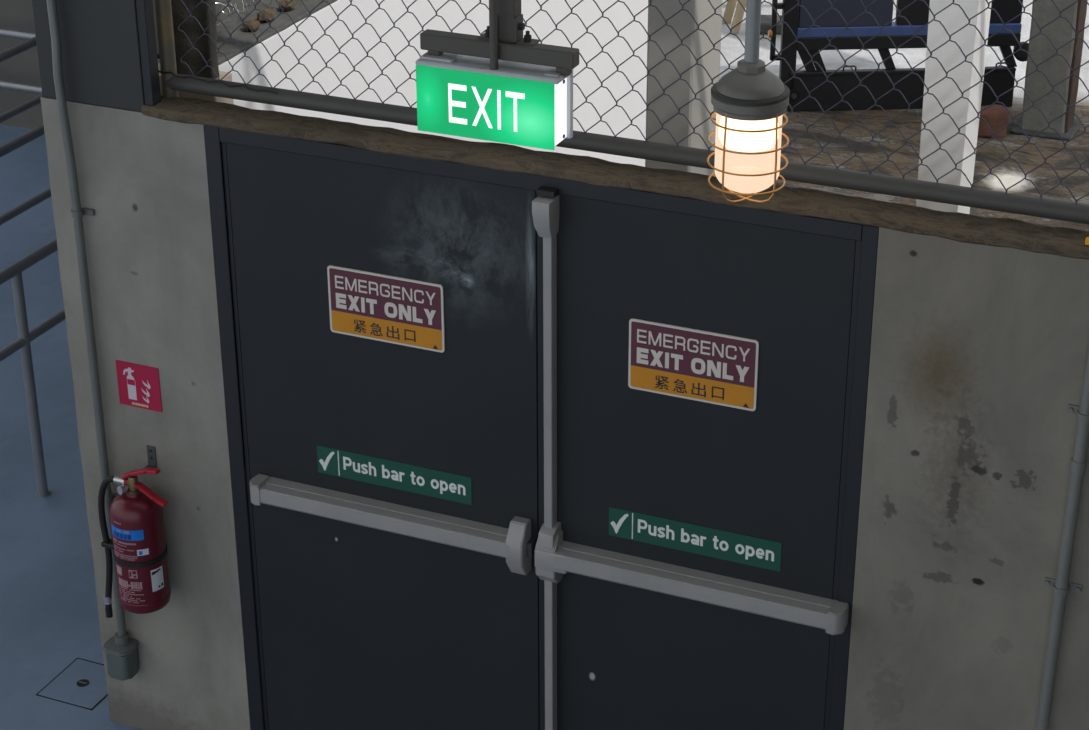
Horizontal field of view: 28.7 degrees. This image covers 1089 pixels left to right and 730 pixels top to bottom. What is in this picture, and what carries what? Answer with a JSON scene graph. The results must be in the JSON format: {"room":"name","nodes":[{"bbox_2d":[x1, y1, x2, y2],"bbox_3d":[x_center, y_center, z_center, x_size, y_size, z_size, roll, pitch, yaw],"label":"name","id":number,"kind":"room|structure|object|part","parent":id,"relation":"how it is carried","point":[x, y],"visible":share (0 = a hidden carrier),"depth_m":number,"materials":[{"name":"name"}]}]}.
{"room":"warehouse interior","nodes":[
{"label":"warehouse interior","id":0,"kind":"room"},
{"bbox_2d":[0,0,43,128],"bbox_3d":[-2.836,-3.688,10.882,7.600,5.200,0.150,11,28,21],"label":"wall","id":1,"kind":"structure","parent":0,"point":[23,67],"depth_m":11.82,"materials":[{"name":"grey paint"}]},
{"bbox_2d":[0,124,143,729],"bbox_3d":[-2.977,1.927,5.414,13.200,0.100,13.700,11,28,21],"label":"floor","id":2,"kind":"structure","parent":0,"point":[49,612],"depth_m":8.13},
{"bbox_2d":[0,36,41,122],"bbox_3d":[-3.208,-0.414,8.992,0.056,0.974,5.100,11,28,21],"label":"railing","id":3,"kind":"object","parent":2,"relation":"on","point":[19,48],"visible":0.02,"depth_m":10.23,"materials":[{"name":"metal"}]},
{"bbox_3d":[-3.209,-0.826,8.791,0.043,0.058,5.100,11,28,21],"label":"handrail","id":4,"kind":"part","parent":3,"relation":"part of","materials":[{"name":"metal"}]},
{"bbox_3d":[-3.208,-0.566,8.919,0.036,0.051,5.100,11,28,21],"label":"rail","id":5,"kind":"part","parent":3,"relation":"part of","materials":[{"name":"metal"}]},
{"bbox_2d":[0,28,41,93],"bbox_3d":[-3.250,-1.595,11.797,3.900,0.637,0.044,11,28,21],"label":"railing","id":6,"kind":"object","parent":2,"relation":"on","point":[9,33],"visible":0.02,"depth_m":11.59,"materials":[{"name":"metal"}]},
{"bbox_3d":[-3.251,-1.861,11.667,3.900,0.044,0.044,11,28,21],"label":"handrail","id":7,"kind":"part","parent":6,"relation":"part of","materials":[{"name":"metal"}]},
{"bbox_3d":[-3.250,-1.592,11.799,3.900,0.044,0.044,11,28,21],"label":"rail","id":8,"kind":"part","parent":6,"relation":"part of","materials":[{"name":"metal"}]},
{"bbox_2d":[0,124,51,224],"bbox_3d":[-2.483,-0.279,8.708,0.056,0.974,5.100,11,28,21],"label":"railing","id":9,"kind":"object","parent":2,"relation":"on","point":[33,134],"visible":0.02,"depth_m":9.08,"materials":[{"name":"metal"}]},
{"bbox_3d":[-2.485,-0.691,8.508,0.043,0.058,5.100,11,28,21],"label":"handrail","id":10,"kind":"part","parent":9,"relation":"part of","materials":[{"name":"metal"}]},
{"bbox_3d":[-2.484,-0.430,8.635,0.036,0.051,5.100,11,28,21],"label":"rail","id":11,"kind":"part","parent":9,"relation":"part of","materials":[{"name":"metal"}]},
{"bbox_2d":[0,238,65,497],"bbox_3d":[-1.740,-0.140,8.417,0.056,0.974,5.100,11,28,21],"label":"railing","id":12,"kind":"object","parent":2,"relation":"on","point":[13,272],"visible":0.38,"depth_m":7.96,"materials":[{"name":"metal"}]},
{"bbox_3d":[-1.742,-0.551,8.216,0.043,0.058,5.100,11,28,21],"label":"handrail","id":13,"kind":"part","parent":12,"relation":"part of","materials":[{"name":"metal"}]},
{"bbox_3d":[-1.938,0.071,8.014,0.039,0.941,0.040,11,28,21],"label":"post","id":14,"kind":"part","parent":12,"relation":"part of","materials":[{"name":"metal"}]},
{"bbox_3d":[-1.741,-0.291,8.344,0.036,0.051,5.100,11,28,21],"label":"rail","id":15,"kind":"part","parent":12,"relation":"part of","materials":[{"name":"metal"}]},
{"bbox_2d":[36,658,107,709],"bbox_3d":[-1.528,1.055,7.068,0.220,0.007,0.237,11,28,21],"label":"floor hatch","id":16,"kind":"object","parent":2,"relation":"on","point":[83,683],"visible":0.91,"depth_m":7.05,"materials":[{"name":"grey metal"}]},
{"bbox_2d":[40,96,250,729],"bbox_3d":[-1.140,0.221,6.374,0.533,2.117,0.124,11,28,21],"label":"wall","id":17,"kind":"structure","parent":0,"point":[149,240],"depth_m":6.21,"materials":[{"name":"concrete"}]},
{"bbox_2d":[46,0,138,680],"bbox_3d":[-1.336,-1.255,5.620,0.094,4.952,0.086,11,28,21],"label":"conduit","id":18,"kind":"object","parent":17,"relation":"attached to","point":[120,650],"visible":0.91,"depth_m":6.20,"materials":[{"name":"grey metal"}]},
{"bbox_2d":[32,0,160,111],"bbox_3d":[-1.233,-1.845,5.361,0.366,2.486,0.045,11,28,21],"label":"metal pillar","id":19,"kind":"structure","parent":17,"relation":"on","point":[109,48],"depth_m":5.81,"materials":[{"name":"metal"}]},
{"bbox_2d":[98,468,170,617],"bbox_3d":[-1.225,0.538,6.364,0.202,0.544,0.165,-9,27,-17],"label":"fire extinguisher","id":20,"kind":"object","parent":17,"relation":"attached to","point":[138,544],"visible":1,"depth_m":6.31,"materials":[{"name":"red metal"}]},
{"bbox_2d":[114,531,130,539],"bbox_3d":[-1.246,0.503,6.279,0.064,0.016,0.008,13,29,25],"label":"print","id":21,"kind":"object","parent":20,"relation":"attached to","point":[118,535],"depth_m":6.27},
{"bbox_2d":[113,521,144,602],"bbox_3d":[-1.240,0.585,6.320,0.092,0.272,0.016,11,28,21],"label":"print","id":22,"kind":"object","parent":20,"relation":"on","point":[128,536],"depth_m":6.31},
{"bbox_3d":[-1.186,0.320,6.250,0.128,0.052,0.022,11,28,21],"label":"squeeze lever","id":23,"kind":"part","parent":20,"relation":"part of","materials":[{"name":"red paint"}]},
{"bbox_3d":[-1.177,0.373,6.271,0.142,0.066,0.024,11,28,21],"label":"carry handle","id":24,"kind":"part","parent":20,"relation":"part of","materials":[{"name":"red paint"}]},
{"bbox_2d":[152,569,162,586],"bbox_3d":[-1.156,0.638,6.358,0.004,0.061,0.036,23,34,39],"label":"print","id":25,"kind":"object","parent":20,"relation":"attached to","point":[157,574],"depth_m":6.36},
{"bbox_2d":[115,360,161,411],"bbox_3d":[-1.190,0.062,6.244,0.146,0.143,0.004,11,28,21],"label":"sign","id":26,"kind":"object","parent":17,"relation":"attached to","point":[138,385],"visible":1,"depth_m":6.24,"materials":[{"name":"plastic"}]},
{"bbox_2d":[132,402,147,407],"bbox_3d":[-1.191,0.117,6.271,0.057,0.008,0.001,11,28,21],"label":"print","id":27,"kind":"object","parent":26,"relation":"attached to","point":[136,404],"depth_m":6.27},
{"bbox_2d":[144,445,156,467],"bbox_3d":[-1.175,0.277,6.326,0.030,0.070,0.030,11,28,21],"label":"wall hook","id":28,"kind":"object","parent":17,"relation":"attached to","point":[151,453],"visible":0.84,"depth_m":6.33,"materials":[{"name":"metal"}]},
{"bbox_2d":[226,143,539,729],"bbox_3d":[-0.431,0.387,6.077,0.918,2.053,0.047,11,28,21],"label":"door","id":29,"kind":"structure","parent":17,"relation":"in","point":[363,628],"depth_m":5.96,"materials":[{"name":"paint"}]},
{"bbox_2d":[327,265,444,352],"bbox_3d":[-0.431,-0.152,5.780,0.350,0.200,0.006,11,28,21],"label":"sign","id":30,"kind":"object","parent":29,"relation":"attached to","point":[363,304],"visible":1,"depth_m":5.78,"materials":[{"name":"plastic"}]},
{"bbox_2d":[250,474,536,574],"bbox_3d":[-0.442,0.439,6.036,0.887,0.165,0.071,11,28,21],"label":"bar","id":31,"kind":"object","parent":29,"relation":"attached to","point":[515,544],"visible":0.98,"depth_m":6.00,"materials":[{"name":"silver metal"}]},
{"bbox_2d":[317,445,471,504],"bbox_3d":[-0.426,0.310,6.007,0.488,0.088,0.003,11,28,21],"label":"sticker","id":32,"kind":"object","parent":29,"relation":"attached to","point":[331,461],"visible":1,"depth_m":6.00,"materials":[{"name":"green plastic"}]},
{"bbox_2d":[153,0,258,53],"bbox_3d":[-0.450,-2.135,7.678,0.046,5.200,4.480,11,28,21],"label":"wall","id":33,"kind":"structure","parent":0,"point":[217,9],"depth_m":6.68,"materials":[{"name":"grey paint"}]},
{"bbox_2d":[158,0,647,165],"bbox_3d":[-0.277,-0.757,8.409,0.218,2.080,3.950,11,28,21],"label":"wall","id":34,"kind":"structure","parent":0,"point":[587,12],"depth_m":7.50,"materials":[{"name":"white paint"}]},
{"bbox_2d":[158,62,233,104],"bbox_3d":[-1.059,0.067,6.732,0.268,2.075,0.100,11,28,21],"label":"trim","id":35,"kind":"structure","parent":34,"relation":"attached to","point":[219,100],"depth_m":6.25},
{"bbox_2d":[171,0,219,78],"bbox_3d":[-1.037,-1.896,5.739,0.171,2.327,0.052,11,28,21],"label":"pillar","id":36,"kind":"structure","parent":35,"relation":"on","point":[202,13],"depth_m":6.17,"materials":[{"name":"concrete"}]},
{"bbox_2d":[157,0,336,64],"bbox_3d":[-0.283,-1.697,7.949,0.215,0.020,3.938,11,28,21],"label":"trim","id":37,"kind":"structure","parent":34,"relation":"on","point":[231,48],"depth_m":6.63,"materials":[{"name":"concrete"}]},
{"bbox_2d":[215,0,271,24],"bbox_3d":[-0.854,-1.246,6.912,0.124,0.081,0.877,11,28,21],"label":"wire tangle","id":38,"kind":"object","parent":37,"relation":"on","point":[246,4],"visible":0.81,"depth_m":6.62,"materials":[{"name":"silver metal"}]},
{"bbox_2d":[242,19,258,30],"bbox_3d":[-0.903,-1.048,6.574,0.051,0.040,0.064,11,28,21],"label":"stone","id":39,"kind":"object","parent":37,"relation":"on","point":[254,24],"visible":0.91,"depth_m":6.55,"materials":[{"name":"brown stone"}]},
{"bbox_2d":[255,8,274,22],"bbox_3d":[-0.873,-1.094,6.657,0.052,0.043,0.073,11,28,21],"label":"stone","id":40,"kind":"object","parent":37,"relation":"on","point":[269,14],"visible":0.91,"depth_m":6.64,"materials":[{"name":"brown stone"}]},
{"bbox_2d":[279,0,296,10],"bbox_3d":[-0.816,-1.141,6.764,0.045,0.041,0.069,11,28,21],"label":"stone","id":41,"kind":"object","parent":37,"relation":"on","point":[291,6],"visible":0.93,"depth_m":6.75,"materials":[{"name":"brown stone"}]},
{"bbox_2d":[844,227,1088,729],"bbox_3d":[2.391,0.883,4.990,3.407,2.110,0.120,11,28,21],"label":"wall","id":42,"kind":"structure","parent":0,"point":[979,351],"depth_m":5.28,"materials":[{"name":"concrete"}]},
{"bbox_2d":[204,125,878,729],"bbox_3d":[-0.036,0.433,5.938,1.881,2.106,0.110,11,28,21],"label":"door frame","id":43,"kind":"structure","parent":42,"relation":"attached to","point":[216,138],"depth_m":5.61,"materials":[{"name":"paint"}]},
{"bbox_2d":[142,97,1088,258],"bbox_3d":[1.431,-0.247,4.886,5.478,0.036,0.123,11,28,21],"label":"wooden beam","id":44,"kind":"structure","parent":42,"relation":"on","point":[971,227],"depth_m":5.35,"materials":[{"name":"wood"}]},
{"bbox_2d":[154,0,1088,223],"bbox_3d":[1.001,-1.127,4.721,4.497,1.730,0.056,11,28,21],"label":"fence","id":45,"kind":"object","parent":44,"relation":"on","point":[172,82],"visible":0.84,"depth_m":5.26,"materials":[{"name":"metal"}]},
{"bbox_3d":[-1.038,-1.511,5.525,0.045,1.730,0.045,11,28,21],"label":"post","id":46,"kind":"part","parent":45,"relation":"part of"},
{"bbox_3d":[1.006,-0.402,5.079,4.452,0.046,0.047,11,28,21],"label":"rail","id":47,"kind":"part","parent":45,"relation":"part of","materials":[{"name":"grey metal"}]},
{"bbox_2d":[1085,237,1088,244],"bbox_3d":[1.308,-0.277,4.899,0.125,0.015,0.018,11,28,21],"label":"tag","id":48,"kind":"object","parent":44,"relation":"on","point":[1087,238],"visible":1,"depth_m":4.91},
{"bbox_2d":[537,194,855,729],"bbox_3d":[0.379,0.539,5.760,0.842,2.053,0.047,11,28,21],"label":"door","id":49,"kind":"structure","parent":42,"relation":"in","point":[629,657],"depth_m":5.58,"materials":[{"name":"paint"}]},
{"bbox_2d":[532,186,848,729],"bbox_3d":[0.383,0.537,5.685,0.877,2.018,0.071,11,28,21],"label":"bar","id":50,"kind":"object","parent":49,"relation":"attached to","point":[555,557],"visible":1,"depth_m":5.68,"materials":[{"name":"silver metal"}]},
{"bbox_2d":[538,522,560,548],"bbox_3d":[0.015,0.469,5.837,0.044,0.068,0.060,11,28,21],"label":"socket","id":51,"kind":"object","parent":50,"relation":"attached to","point":[549,535],"depth_m":5.82,"materials":[{"name":"silver metal"}]},
{"bbox_3d":[0.017,0.502,5.864,0.024,1.925,0.036,11,28,21],"label":"vertical rod","id":52,"kind":"part","parent":50,"relation":"part of","materials":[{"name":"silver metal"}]},
{"bbox_2d":[628,318,758,410],"bbox_3d":[0.379,-0.001,5.463,0.350,0.200,0.006,11,28,21],"label":"sign","id":53,"kind":"object","parent":49,"relation":"attached to","point":[666,359],"visible":1,"depth_m":5.46,"materials":[{"name":"plastic"}]},
{"bbox_2d":[609,507,781,571],"bbox_3d":[0.398,0.464,5.684,0.488,0.088,0.003,11,28,21],"label":"sticker","id":54,"kind":"object","parent":49,"relation":"attached to","point":[706,541],"visible":1,"depth_m":5.68,"materials":[{"name":"green plastic"}]},
{"bbox_2d":[1036,348,1088,729],"bbox_3d":[1.283,0.711,5.341,0.100,2.080,0.046,11,28,21],"label":"conduit","id":55,"kind":"object","parent":42,"relation":"attached to","point":[1061,585],"visible":1,"depth_m":5.21,"materials":[{"name":"grey metal"}]},
{"bbox_3d":[-0.222,-3.164,3.683,8.950,0.150,10.350,11,28,21],"label":"ceiling","id":56,"kind":"structure","parent":0,"visible":0},
{"bbox_3d":[0.083,-3.086,3.531,0.767,0.140,0.600,11,28,21],"label":"trim","id":57,"kind":"structure","parent":56,"relation":"attached to","visible":0},
{"bbox_2d":[415,0,578,149],"bbox_3d":[-0.115,-1.865,4.508,0.400,2.910,0.102,11,28,21],"label":"exit sign","id":58,"kind":"object","parent":57,"relation":"hanging from","point":[501,85],"visible":1,"depth_m":5.06,"materials":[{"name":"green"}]},
{"bbox_3d":[-0.087,-1.962,4.479,0.045,2.710,0.042,11,28,21],"label":"drop post","id":59,"kind":"part","parent":58,"relation":"part of","materials":[{"name":"metal"}]},
{"bbox_2d":[555,78,566,145],"bbox_3d":[-0.125,-0.632,5.112,0.355,0.160,0.082,11,28,21],"label":"diffuser","id":60,"kind":"object","parent":58,"relation":"attached to","point":[560,83],"depth_m":5.05,"materials":[{"name":"white plastic"}]},
{"bbox_3d":[-0.104,-0.652,5.150,0.373,0.166,0.014,11,28,21],"label":"plate","id":61,"kind":"part","parent":58,"relation":"part of","materials":[{"name":"grey plastic"}]},
{"bbox_2d":[707,0,789,202],"bbox_3d":[0.458,-1.710,4.244,0.186,2.960,0.186,11,28,21],"label":"lamp","id":62,"kind":"object","parent":57,"relation":"hanging from","point":[749,102],"visible":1,"depth_m":4.75,"materials":[{"name":"white glass"}]},
{"bbox_2d":[714,113,782,192],"bbox_3d":[0.462,-0.490,4.839,0.149,0.199,0.149,11,28,21],"label":"lampshade","id":63,"kind":"object","parent":62,"relation":"on","point":[748,148],"depth_m":4.78,"materials":[{"name":"white glass"}]},
{"label":"outside","id":64,"kind":"structure","parent":0,"visible":0},
{"bbox_2d":[720,0,1088,232],"bbox_3d":[7.576,-3.366,16.183,23.000,0.099,25.880,11,28,21],"label":"ground","id":65,"kind":"structure","parent":64,"point":[994,154],"depth_m":11.70,"materials":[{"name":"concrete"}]},
{"bbox_2d":[645,0,721,176],"bbox_3d":[0.391,-0.121,6.267,0.174,2.810,0.280,11,28,21],"label":"column","id":66,"kind":"structure","parent":65,"relation":"on","point":[681,24],"depth_m":5.84,"materials":[{"name":"grey paint"}]},
{"bbox_2d":[722,0,746,33],"bbox_3d":[1.596,-2.534,13.579,0.907,0.742,0.275,-6,27,-12],"label":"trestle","id":67,"kind":"object","parent":65,"relation":"on","point":[730,7],"visible":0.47,"depth_m":13.52,"materials":[{"name":"beige wood"}]},
{"bbox_3d":[1.251,-2.515,13.552,0.239,0.735,0.060,14,29,27],"label":"leg","id":68,"kind":"part","parent":67,"relation":"part of","materials":[{"name":"beige wood"}]},
{"bbox_3d":[1.295,-2.460,13.440,0.260,0.734,0.050,-16,30,-28],"label":"leg","id":69,"kind":"part","parent":67,"relation":"part of","materials":[{"name":"beige wood"}]},
{"bbox_2d":[760,15,781,33],"bbox_3d":[1.506,-2.175,13.584,0.325,0.078,0.208,0,26,1],"label":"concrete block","id":70,"kind":"object","parent":65,"relation":"on","point":[765,23],"visible":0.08,"depth_m":13.50,"materials":[{"name":"grey concrete"}]},
{"bbox_2d":[768,0,1028,111],"bbox_3d":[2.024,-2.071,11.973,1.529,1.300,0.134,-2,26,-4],"label":"bench","id":71,"kind":"object","parent":65,"relation":"on","point":[915,15],"visible":0.77,"depth_m":12.05,"materials":[{"name":"black metal"}]},
{"bbox_3d":[1.291,-2.180,11.863,0.027,1.000,0.030,-2,26,-3],"label":"corner post","id":72,"kind":"part","parent":71,"relation":"part of","materials":[{"name":"black metal"}]},
{"bbox_3d":[1.382,-2.075,11.920,0.084,1.240,0.070,-2,26,-3],"label":"corner post","id":73,"kind":"part","parent":71,"relation":"part of","materials":[{"name":"black metal"}]},
{"bbox_3d":[1.693,-2.259,11.859,0.530,0.758,0.063,-2,26,-3],"label":"panel","id":74,"kind":"part","parent":71,"relation":"part of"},
{"bbox_2d":[787,66,1015,111],"bbox_3d":[2.042,-1.581,12.184,1.300,0.235,0.053,-2,26,-3],"label":"tray","id":75,"kind":"object","parent":71,"relation":"on","point":[999,81],"depth_m":12.16,"materials":[{"name":"black metal"}]},
{"bbox_3d":[2.058,-1.907,12.062,1.280,0.056,0.098,-2,26,-3],"label":"blue rail","id":76,"kind":"part","parent":71,"relation":"part of","materials":[{"name":"metal"}]},
{"bbox_3d":[2.342,-2.279,11.894,0.710,0.758,0.055,-2,26,-3],"label":"panel","id":77,"kind":"part","parent":71,"relation":"part of","materials":[{"name":"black metal"}]},
{"bbox_3d":[2.713,-1.793,12.163,0.050,0.050,0.070,-2,26,-3],"label":"wheel arm","id":78,"kind":"part","parent":71,"relation":"part of","materials":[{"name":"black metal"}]},
{"bbox_2d":[916,0,991,212],"bbox_3d":[1.058,0.098,5.882,0.147,2.750,0.200,11,28,21],"label":"post","id":79,"kind":"object","parent":65,"relation":"on","point":[967,40],"visible":0.15,"depth_m":5.42,"materials":[{"name":"paint"}]},
{"bbox_2d":[978,105,1007,136],"bbox_3d":[2.444,-1.357,11.807,0.241,0.160,0.137,0,26,0],"label":"brick","id":80,"kind":"object","parent":65,"relation":"on","point":[996,117],"visible":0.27,"depth_m":11.75,"materials":[{"name":"red brick"}]},
{"bbox_2d":[1009,0,1086,140],"bbox_3d":[2.805,-2.765,11.224,0.345,3.207,0.338,11,28,21],"label":"concrete post","id":81,"kind":"object","parent":65,"relation":"on","point":[1060,31],"visible":0.9,"depth_m":11.68,"materials":[{"name":"grey concrete"}]}
]}

